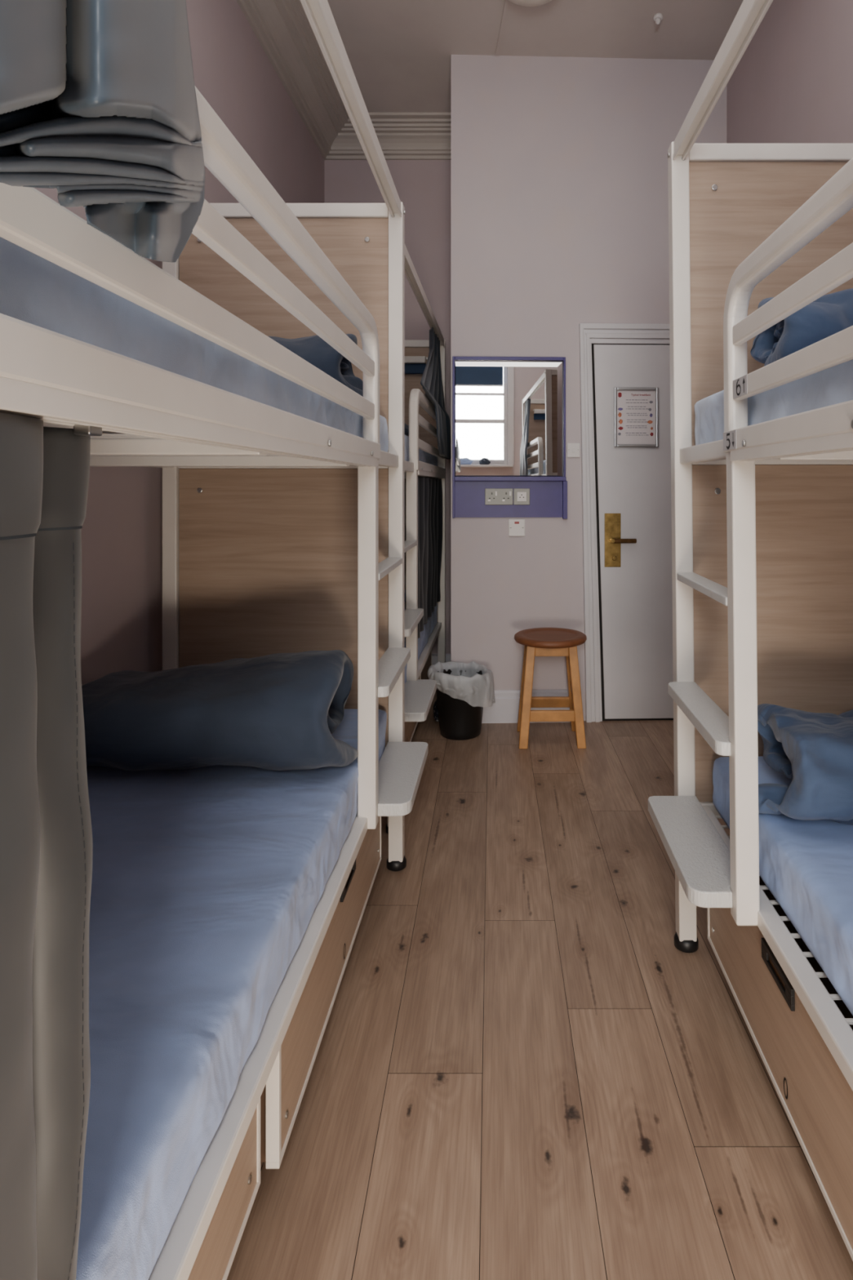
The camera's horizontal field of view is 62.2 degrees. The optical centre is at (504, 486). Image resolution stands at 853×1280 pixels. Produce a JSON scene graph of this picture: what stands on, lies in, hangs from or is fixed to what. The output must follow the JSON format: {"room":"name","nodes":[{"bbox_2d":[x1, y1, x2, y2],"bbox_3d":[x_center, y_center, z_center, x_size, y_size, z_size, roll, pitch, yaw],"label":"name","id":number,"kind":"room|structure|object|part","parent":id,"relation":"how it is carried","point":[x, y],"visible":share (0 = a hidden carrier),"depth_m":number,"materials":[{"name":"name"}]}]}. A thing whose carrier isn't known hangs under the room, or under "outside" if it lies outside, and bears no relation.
{"room":"dormitory","nodes":[
{"label":"dormitory","id":0,"kind":"room"},
{"bbox_2d":[34,0,324,685],"bbox_3d":[-1.290,-0.550,1.790,0.120,3.740,6.180,0,0,0],"label":"wall","id":1,"kind":"structure","parent":0,"point":[122,530],"depth_m":2.49,"materials":[{"name":"purple paint"}]},
{"bbox_2d":[235,0,450,159],"bbox_3d":[-0.735,-2.325,1.790,0.990,0.190,5.980,0,0,0],"label":"trim","id":2,"kind":"structure","parent":1,"relation":"attached to","point":[282,28],"depth_m":4.28,"materials":[{"name":"paint"}]},
{"bbox_2d":[345,867,352,886],"bbox_3d":[-0.413,1.021,1.843,0.003,0.028,0.094,0,0,0],"label":"handle","id":3,"kind":"object","parent":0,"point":[350,877],"depth_m":1.85,"materials":[{"name":"black metal"}]},
{"bbox_2d":[324,160,450,653],"bbox_3d":[-0.715,-0.550,4.840,1.030,3.740,0.120,0,0,0],"label":"wall","id":4,"kind":"structure","parent":0,"point":[423,187],"depth_m":4.78,"materials":[{"name":"paint"}]},
{"bbox_2d":[431,653,450,665],"bbox_3d":[-0.795,1.230,4.770,0.870,0.180,0.020,0,0,0],"label":"baseboard","id":5,"kind":"structure","parent":4,"relation":"attached to","point":[434,656],"depth_m":4.76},
{"bbox_2d":[327,0,743,112],"bbox_3d":[0.050,-2.470,1.790,2.900,0.100,6.180,0,0,0],"label":"ceiling","id":6,"kind":"structure","parent":0,"point":[398,52],"depth_m":3.73,"materials":[{"name":"white paint"}]},
{"bbox_2d":[508,0,551,6],"bbox_3d":[0.126,-2.385,3.320,0.330,0.071,0.330,0,0,0],"label":"ceiling lamp","id":7,"kind":"object","parent":6,"relation":"attached to","point":[522,2],"visible":1,"depth_m":3.41,"materials":[{"name":"white plastic"}]},
{"bbox_2d":[653,13,662,24],"bbox_3d":[0.790,-2.399,3.600,0.048,0.042,0.048,0,0,0],"label":"smoke detector","id":8,"kind":"object","parent":6,"relation":"attached to","point":[658,17],"visible":1,"depth_m":3.59,"materials":[{"name":"white plastic"}]},
{"bbox_2d":[226,692,852,1279],"bbox_3d":[0.075,1.350,1.790,2.850,0.060,6.180,0,0,0],"label":"floor","id":9,"kind":"structure","parent":0,"point":[520,1071],"depth_m":1.59,"materials":[{"name":"brown wood"}]},
{"bbox_2d":[0,0,428,1279],"bbox_3d":[-0.724,0.170,1.430,0.927,2.300,2.068,0,0,0],"label":"bunk bed","id":10,"kind":"object","parent":9,"relation":"on","point":[283,531],"visible":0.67,"depth_m":1.77,"materials":[{"name":"white metal"}]},
{"bbox_2d":[0,412,102,1279],"bbox_3d":[-0.404,0.341,0.504,0.102,0.815,0.346,0,0,-4],"label":"curtain","id":11,"kind":"object","parent":10,"relation":"hanging from","point":[46,831],"visible":1,"depth_m":0.60,"materials":[{"name":"fabric"}]},
{"bbox_2d":[0,0,204,262],"bbox_3d":[-0.286,-0.333,0.539,0.082,0.366,0.509,0,0,-6],"label":"curtain","id":12,"kind":"object","parent":10,"relation":"hanging from","point":[99,105],"visible":1,"depth_m":0.45,"materials":[{"name":"fabric"}]},
{"bbox_3d":[-1.153,0.156,2.430,0.050,2.272,0.050,0,0,0],"label":"post","id":13,"kind":"part","parent":10,"relation":"part of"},
{"bbox_2d":[0,236,388,452],"bbox_3d":[-0.778,-0.173,1.434,0.780,0.148,1.951,0,0,0],"label":"mattress","id":14,"kind":"object","parent":10,"relation":"on","point":[34,290],"visible":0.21,"depth_m":0.76,"materials":[{"name":"blue fabric"}]},
{"bbox_2d":[268,333,363,396],"bbox_3d":[-0.760,-0.352,2.116,0.711,0.205,0.316,0,0,0],"label":"pillow","id":15,"kind":"object","parent":14,"relation":"on","point":[313,349],"visible":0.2,"depth_m":2.00,"materials":[{"name":"blue fabric"}]},
{"bbox_3d":[-0.449,1.094,0.858,0.018,0.284,0.771,0,0,0],"label":"drawer","id":16,"kind":"part","parent":10,"relation":"part of","materials":[{"name":"brown wood"}]},
{"bbox_2d":[75,708,386,1279],"bbox_3d":[-0.777,0.827,1.432,0.771,0.149,1.947,0,0,0],"label":"mattress","id":17,"kind":"object","parent":10,"relation":"on","point":[207,882],"visible":0.57,"depth_m":1.16,"materials":[{"name":"blue fabric"}]},
{"bbox_2d":[81,649,357,771],"bbox_3d":[-0.779,0.603,1.941,0.765,0.296,0.407,0,0,0],"label":"pillow","id":18,"kind":"object","parent":17,"relation":"on","point":[277,711],"visible":0.93,"depth_m":1.76,"materials":[{"name":"blue fabric"}]},
{"bbox_3d":[-0.450,1.097,0.858,0.025,0.302,0.795,0,0,0],"label":"drawer trim","id":19,"kind":"part","parent":10,"relation":"part of","materials":[{"name":"white wood"}]},
{"bbox_3d":[-0.394,0.919,1.430,0.042,0.035,1.948,0,0,0],"label":"rail","id":20,"kind":"part","parent":10,"relation":"part of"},
{"bbox_3d":[-0.764,0.419,2.430,0.724,0.963,0.018,0,0,0],"label":"panel","id":21,"kind":"part","parent":10,"relation":"part of","materials":[{"name":"brown wood"}]},
{"bbox_3d":[-0.764,-0.523,2.430,0.724,0.812,0.018,0,0,0],"label":"panel","id":22,"kind":"part","parent":10,"relation":"part of","materials":[{"name":"brown wood"}]},
{"bbox_3d":[-0.367,-0.266,1.202,0.042,0.381,1.504,0,0,0],"label":"guard rail","id":23,"kind":"part","parent":10,"relation":"part of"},
{"bbox_3d":[-0.424,1.097,1.812,0.025,0.302,1.065,0,0,0],"label":"drawer trim","id":24,"kind":"part","parent":10,"relation":"part of","materials":[{"name":"white wood"}]},
{"bbox_3d":[-0.424,1.094,1.812,0.018,0.284,1.041,0,0,0],"label":"drawer","id":25,"kind":"part","parent":10,"relation":"part of","materials":[{"name":"brown wood"}]},
{"bbox_3d":[-0.411,1.021,1.843,0.008,0.054,0.156,0,0,0],"label":"handle","id":26,"kind":"part","parent":10,"relation":"part of","materials":[{"name":"black plastic"}]},
{"bbox_3d":[-0.373,-0.950,1.430,0.043,0.052,1.940,0,0,0],"label":"canopy rail","id":27,"kind":"part","parent":10,"relation":"part of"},
{"bbox_3d":[-0.376,0.427,1.930,0.050,1.015,0.044,0,0,0],"label":"ladder rail","id":28,"kind":"part","parent":10,"relation":"part of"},
{"bbox_3d":[-0.375,0.156,2.430,0.050,2.272,0.050,0,0,0],"label":"post","id":29,"kind":"part","parent":10,"relation":"part of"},
{"bbox_2d":[386,244,445,833],"bbox_3d":[-0.768,0.170,3.680,0.927,2.300,2.068,0,0,0],"label":"bunk bed","id":30,"kind":"object","parent":9,"relation":"on","point":[420,412],"visible":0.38,"depth_m":3.27,"materials":[{"name":"white metal"}]},
{"bbox_3d":[-0.421,0.427,3.180,0.050,1.015,0.044,0,0,0],"label":"ladder rail","id":31,"kind":"part","parent":30,"relation":"part of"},
{"bbox_3d":[-0.469,1.094,3.297,0.018,0.284,1.041,0,0,0],"label":"drawer","id":32,"kind":"part","parent":30,"relation":"part of","materials":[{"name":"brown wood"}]},
{"bbox_2d":[404,355,426,364],"bbox_3d":[-0.809,-0.838,4.638,0.578,0.045,0.065,0,0,0],"label":"light","id":33,"kind":"object","parent":30,"relation":"on","point":[408,359],"depth_m":4.60,"materials":[{"name":"white plastic"}]},
{"bbox_3d":[-0.469,1.097,3.297,0.025,0.302,1.065,0,0,0],"label":"drawer trim","id":34,"kind":"part","parent":30,"relation":"part of","materials":[{"name":"white wood"}]},
{"bbox_2d":[404,602,437,683],"bbox_3d":[-0.822,0.827,3.678,0.773,0.149,1.946,0,0,0],"label":"mattress","id":35,"kind":"object","parent":30,"relation":"on","point":[429,626],"visible":0.13,"depth_m":3.95,"materials":[{"name":"blue fabric"}]},
{"bbox_2d":[404,435,437,466],"bbox_3d":[-0.824,-0.173,3.675,0.783,0.149,1.951,0,0,0],"label":"mattress","id":36,"kind":"object","parent":30,"relation":"on","point":[424,456],"visible":0.05,"depth_m":3.80,"materials":[{"name":"blue fabric"}]},
{"bbox_2d":[404,423,408,435],"bbox_3d":[-0.798,-0.332,3.465,0.691,0.169,0.432,0,0,0],"label":"pillow","id":37,"kind":"object","parent":36,"relation":"on","point":[406,427],"visible":0.02,"depth_m":3.35,"materials":[{"name":"blue fabric"}]},
{"bbox_3d":[-0.809,0.419,4.680,0.724,0.963,0.018,0,0,0],"label":"panel","id":38,"kind":"part","parent":30,"relation":"part of","materials":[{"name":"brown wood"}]},
{"bbox_3d":[-0.809,-0.523,4.680,0.724,0.812,0.018,0,0,0],"label":"panel","id":39,"kind":"part","parent":30,"relation":"part of","materials":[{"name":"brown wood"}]},
{"bbox_3d":[-0.412,-0.266,3.908,0.042,0.381,1.504,0,0,0],"label":"guard rail","id":40,"kind":"part","parent":30,"relation":"part of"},
{"bbox_3d":[-0.418,-0.950,3.680,0.043,0.052,1.940,0,0,0],"label":"canopy rail","id":41,"kind":"part","parent":30,"relation":"part of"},
{"bbox_3d":[-0.494,1.094,4.253,0.018,0.284,0.771,0,0,0],"label":"drawer","id":42,"kind":"part","parent":30,"relation":"part of","materials":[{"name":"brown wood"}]},
{"bbox_3d":[-0.439,0.919,3.680,0.042,0.035,1.948,0,0,0],"label":"rail","id":43,"kind":"part","parent":30,"relation":"part of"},
{"bbox_2d":[417,475,442,638],"bbox_3d":[-0.426,0.340,3.945,0.061,0.780,1.351,0,0,0],"label":"curtain","id":44,"kind":"object","parent":30,"relation":"hanging from","point":[429,489],"visible":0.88,"depth_m":3.88,"materials":[{"name":"black fabric"}]},
{"bbox_2d":[420,327,450,459],"bbox_3d":[-0.390,-0.553,3.950,0.117,0.749,1.383,0,0,0],"label":"curtain","id":45,"kind":"object","parent":30,"relation":"hanging from","point":[431,381],"visible":0.98,"depth_m":4.01,"materials":[{"name":"grey fabric"}]},
{"bbox_3d":[-0.420,0.156,4.680,0.050,2.272,0.050,0,0,0],"label":"post","id":46,"kind":"part","parent":30,"relation":"part of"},
{"bbox_2d":[432,699,439,721],"bbox_3d":[-0.329,1.240,3.972,0.154,0.158,0.206,0,0,0],"label":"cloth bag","id":47,"kind":"object","parent":9,"relation":"on","point":[435,710],"visible":0.18,"depth_m":3.92,"materials":[{"name":"black fabric"}]},
{"bbox_2d":[427,661,495,740],"bbox_3d":[-0.230,1.139,3.732,0.363,0.362,0.327,0,0,0],"label":"waste bin","id":48,"kind":"object","parent":9,"relation":"on","point":[463,691],"visible":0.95,"depth_m":3.64,"materials":[{"name":"black plastic"}]},
{"bbox_2d":[514,627,586,748],"bbox_3d":[0.240,1.046,3.665,0.380,0.548,0.380,0,0,-1],"label":"stool","id":49,"kind":"object","parent":9,"relation":"on","point":[537,642],"visible":1,"depth_m":3.55,"materials":[{"name":"brown wood"}]},
{"bbox_3d":[0.112,1.065,3.769,0.086,0.511,0.072,0,0,-1],"label":"leg","id":50,"kind":"part","parent":49,"relation":"part of","materials":[{"name":"brown wood"}]},
{"bbox_3d":[0.115,1.065,3.556,0.086,0.511,0.072,0,0,-1],"label":"leg","id":51,"kind":"part","parent":49,"relation":"part of","materials":[{"name":"brown wood"}]},
{"bbox_3d":[0.240,0.790,3.665,0.380,0.036,0.380,0,0,-1],"label":"seat","id":52,"kind":"part","parent":49,"relation":"part of","materials":[{"name":"brown wood"}]},
{"bbox_3d":[0.365,1.065,3.774,0.086,0.511,0.072,0,0,-1],"label":"leg","id":53,"kind":"part","parent":49,"relation":"part of","materials":[{"name":"brown wood"}]},
{"bbox_3d":[0.368,1.065,3.561,0.086,0.511,0.072,0,0,-1],"label":"leg","id":54,"kind":"part","parent":49,"relation":"part of","materials":[{"name":"brown wood"}]},
{"bbox_2d":[648,0,852,1260],"bbox_3d":[0.839,0.170,1.010,0.873,2.300,2.068,0,0,0],"label":"bunk bed","id":55,"kind":"object","parent":9,"relation":"on","point":[762,513],"visible":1,"depth_m":1.92,"materials":[{"name":"white metal"}]},
{"bbox_3d":[0.510,0.156,2.010,0.073,2.272,0.050,0,0,0],"label":"post","id":56,"kind":"part","parent":55,"relation":"part of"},
{"bbox_3d":[0.498,-0.950,1.010,0.043,0.052,1.940,0,0,0],"label":"canopy rail","id":57,"kind":"part","parent":55,"relation":"part of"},
{"bbox_3d":[0.514,0.427,1.510,0.060,1.015,0.044,0,0,0],"label":"ladder rail","id":58,"kind":"part","parent":55,"relation":"part of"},
{"bbox_3d":[0.864,-0.523,2.010,0.674,0.812,0.018,0,0,0],"label":"panel","id":59,"kind":"part","parent":55,"relation":"part of","materials":[{"name":"brown wood"}]},
{"bbox_3d":[0.873,0.419,2.010,0.676,0.963,0.018,0,0,0],"label":"panel","id":60,"kind":"part","parent":55,"relation":"part of","materials":[{"name":"brown wood"}]},
{"bbox_2d":[694,359,852,444],"bbox_3d":[0.880,-0.173,1.011,0.719,0.149,1.953,0,0,0],"label":"mattress","id":61,"kind":"object","parent":55,"relation":"on","point":[833,385],"visible":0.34,"depth_m":1.34,"materials":[{"name":"blue fabric"}]},
{"bbox_2d":[751,288,852,366],"bbox_3d":[0.924,-0.365,1.696,0.619,0.236,0.340,0,0,0],"label":"pillow","id":62,"kind":"object","parent":61,"relation":"on","point":[831,313],"visible":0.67,"depth_m":1.55,"materials":[{"name":"blue fabric"}]},
{"bbox_3d":[0.559,0.919,1.010,0.042,0.035,1.948,0,0,0],"label":"rail","id":63,"kind":"part","parent":55,"relation":"part of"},
{"bbox_3d":[0.554,0.987,1.423,0.008,0.042,0.156,0,0,0],"label":"handle","id":64,"kind":"part","parent":55,"relation":"part of","materials":[{"name":"black plastic"}]},
{"bbox_3d":[0.569,1.094,1.393,0.028,0.296,1.065,0,0,0],"label":"drawer trim","id":65,"kind":"part","parent":55,"relation":"part of","materials":[{"name":"wood"}]},
{"bbox_3d":[0.569,1.091,1.393,0.021,0.278,1.041,0,0,0],"label":"drawer","id":66,"kind":"part","parent":55,"relation":"part of","materials":[{"name":"brown wood"}]},
{"bbox_2d":[712,755,852,1015],"bbox_3d":[0.914,0.827,1.013,0.668,0.149,1.943,0,0,0],"label":"mattress","id":67,"kind":"object","parent":55,"relation":"on","point":[806,866],"visible":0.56,"depth_m":1.42,"materials":[{"name":"blue fabric"}]},
{"bbox_2d":[757,703,852,824],"bbox_3d":[0.908,0.649,1.674,0.680,0.207,0.429,0,0,0],"label":"pillow","id":68,"kind":"object","parent":67,"relation":"on","point":[814,750],"visible":0.98,"depth_m":1.55,"materials":[{"name":"blue fabric"}]},
{"bbox_3d":[0.498,-0.266,0.782,0.046,0.381,1.504,0,0,0],"label":"guard rail","id":69,"kind":"part","parent":55,"relation":"part of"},
{"bbox_2d":[450,54,726,720],"bbox_3d":[0.513,-0.550,4.423,1.660,3.740,0.950,0,0,-2],"label":"wall","id":70,"kind":"structure","parent":0,"point":[559,177],"depth_m":3.94,"materials":[{"name":"white paint"}]},
{"bbox_2d":[495,0,508,55],"bbox_3d":[-0.011,-2.414,3.655,0.016,0.012,0.516,0,0,-7],"label":"cable conduit","id":71,"kind":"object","parent":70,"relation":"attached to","point":[506,2],"depth_m":3.67,"materials":[{"name":"white plastic"}]},
{"bbox_2d":[452,356,567,519],"bbox_3d":[0.031,-0.273,3.909,0.640,0.905,0.046,0,0,-2],"label":"wall mirror","id":72,"kind":"object","parent":70,"relation":"attached to","point":[508,413],"visible":1,"depth_m":3.91,"materials":[{"name":"purple mirror"}]},
{"bbox_2d":[484,488,512,505],"bbox_3d":[-0.031,0.056,3.912,0.157,0.092,0.013,0,0,-2],"label":"power socket","id":73,"kind":"object","parent":72,"relation":"attached to","point":[493,496],"visible":1,"depth_m":3.91,"materials":[{"name":"plastic"}]},
{"bbox_3d":[0.024,0.070,3.926,0.603,0.204,0.010,0,0,-2],"label":"panel","id":74,"kind":"part","parent":72,"relation":"part of","materials":[{"name":"purple paint"}]},
{"bbox_2d":[513,488,529,504],"bbox_3d":[0.097,0.056,3.917,0.092,0.092,0.011,0,0,-2],"label":"socket","id":75,"kind":"object","parent":72,"relation":"attached to","point":[521,495],"visible":1,"depth_m":3.92,"materials":[{"name":"plastic"}]},
{"bbox_2d":[508,519,524,536],"bbox_3d":[0.069,0.230,3.924,0.092,0.096,0.016,0,0,-2],"label":"switch","id":76,"kind":"object","parent":70,"relation":"attached to","point":[516,526],"visible":1,"depth_m":3.92,"materials":[{"name":"white plastic"}]},
{"bbox_2d":[481,689,570,723],"bbox_3d":[0.058,1.231,3.921,0.715,0.178,0.022,0,0,-2],"label":"baseboard","id":77,"kind":"structure","parent":70,"relation":"attached to","point":[505,708],"depth_m":3.91,"materials":[{"name":"white paint"}]},
{"bbox_2d":[567,443,579,457],"bbox_3d":[0.388,-0.205,3.935,0.072,0.080,0.017,0,0,-2],"label":"light switch","id":78,"kind":"object","parent":70,"relation":"attached to","point":[573,449],"visible":1,"depth_m":3.93,"materials":[{"name":"white plastic"}]},
{"bbox_2d":[578,323,673,722],"bbox_3d":[0.846,0.203,3.928,0.850,2.235,0.064,0,0,-2],"label":"door","id":79,"kind":"structure","parent":70,"relation":"in","point":[627,504],"depth_m":3.94,"materials":[{"name":"white wood"}]},
{"bbox_3d":[0.609,0.301,3.938,0.092,0.302,0.006,0,0,-2],"label":"handle plate","id":80,"kind":"part","parent":79,"relation":"part of","materials":[{"name":"gold metal"}]},
{"bbox_3d":[0.671,0.302,3.898,0.130,0.025,0.014,0,0,-2],"label":"lever","id":81,"kind":"part","parent":79,"relation":"part of","materials":[{"name":"brown metal"}]},
{"bbox_2d":[613,386,658,447],"bbox_3d":[0.742,-0.390,3.937,0.254,0.336,0.018,0,0,-2],"label":"notice sign","id":82,"kind":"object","parent":79,"relation":"attached to","point":[636,410],"depth_m":3.94,"materials":[{"name":"paper"}]},
{"bbox_2d":[768,956,785,989],"bbox_3d":[0.556,0.987,1.423,0.004,0.016,0.094,0,0,0],"label":"handle","id":83,"kind":"object","parent":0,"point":[775,969],"depth_m":1.42,"materials":[{"name":"black metal"}]},
{"bbox_2d":[726,0,852,142],"bbox_3d":[1.381,-0.550,1.360,0.160,3.740,5.323,0,0,-1],"label":"wall","id":84,"kind":"structure","parent":0,"point":[793,82],"depth_m":3.07,"materials":[{"name":"paint"}]}
]}

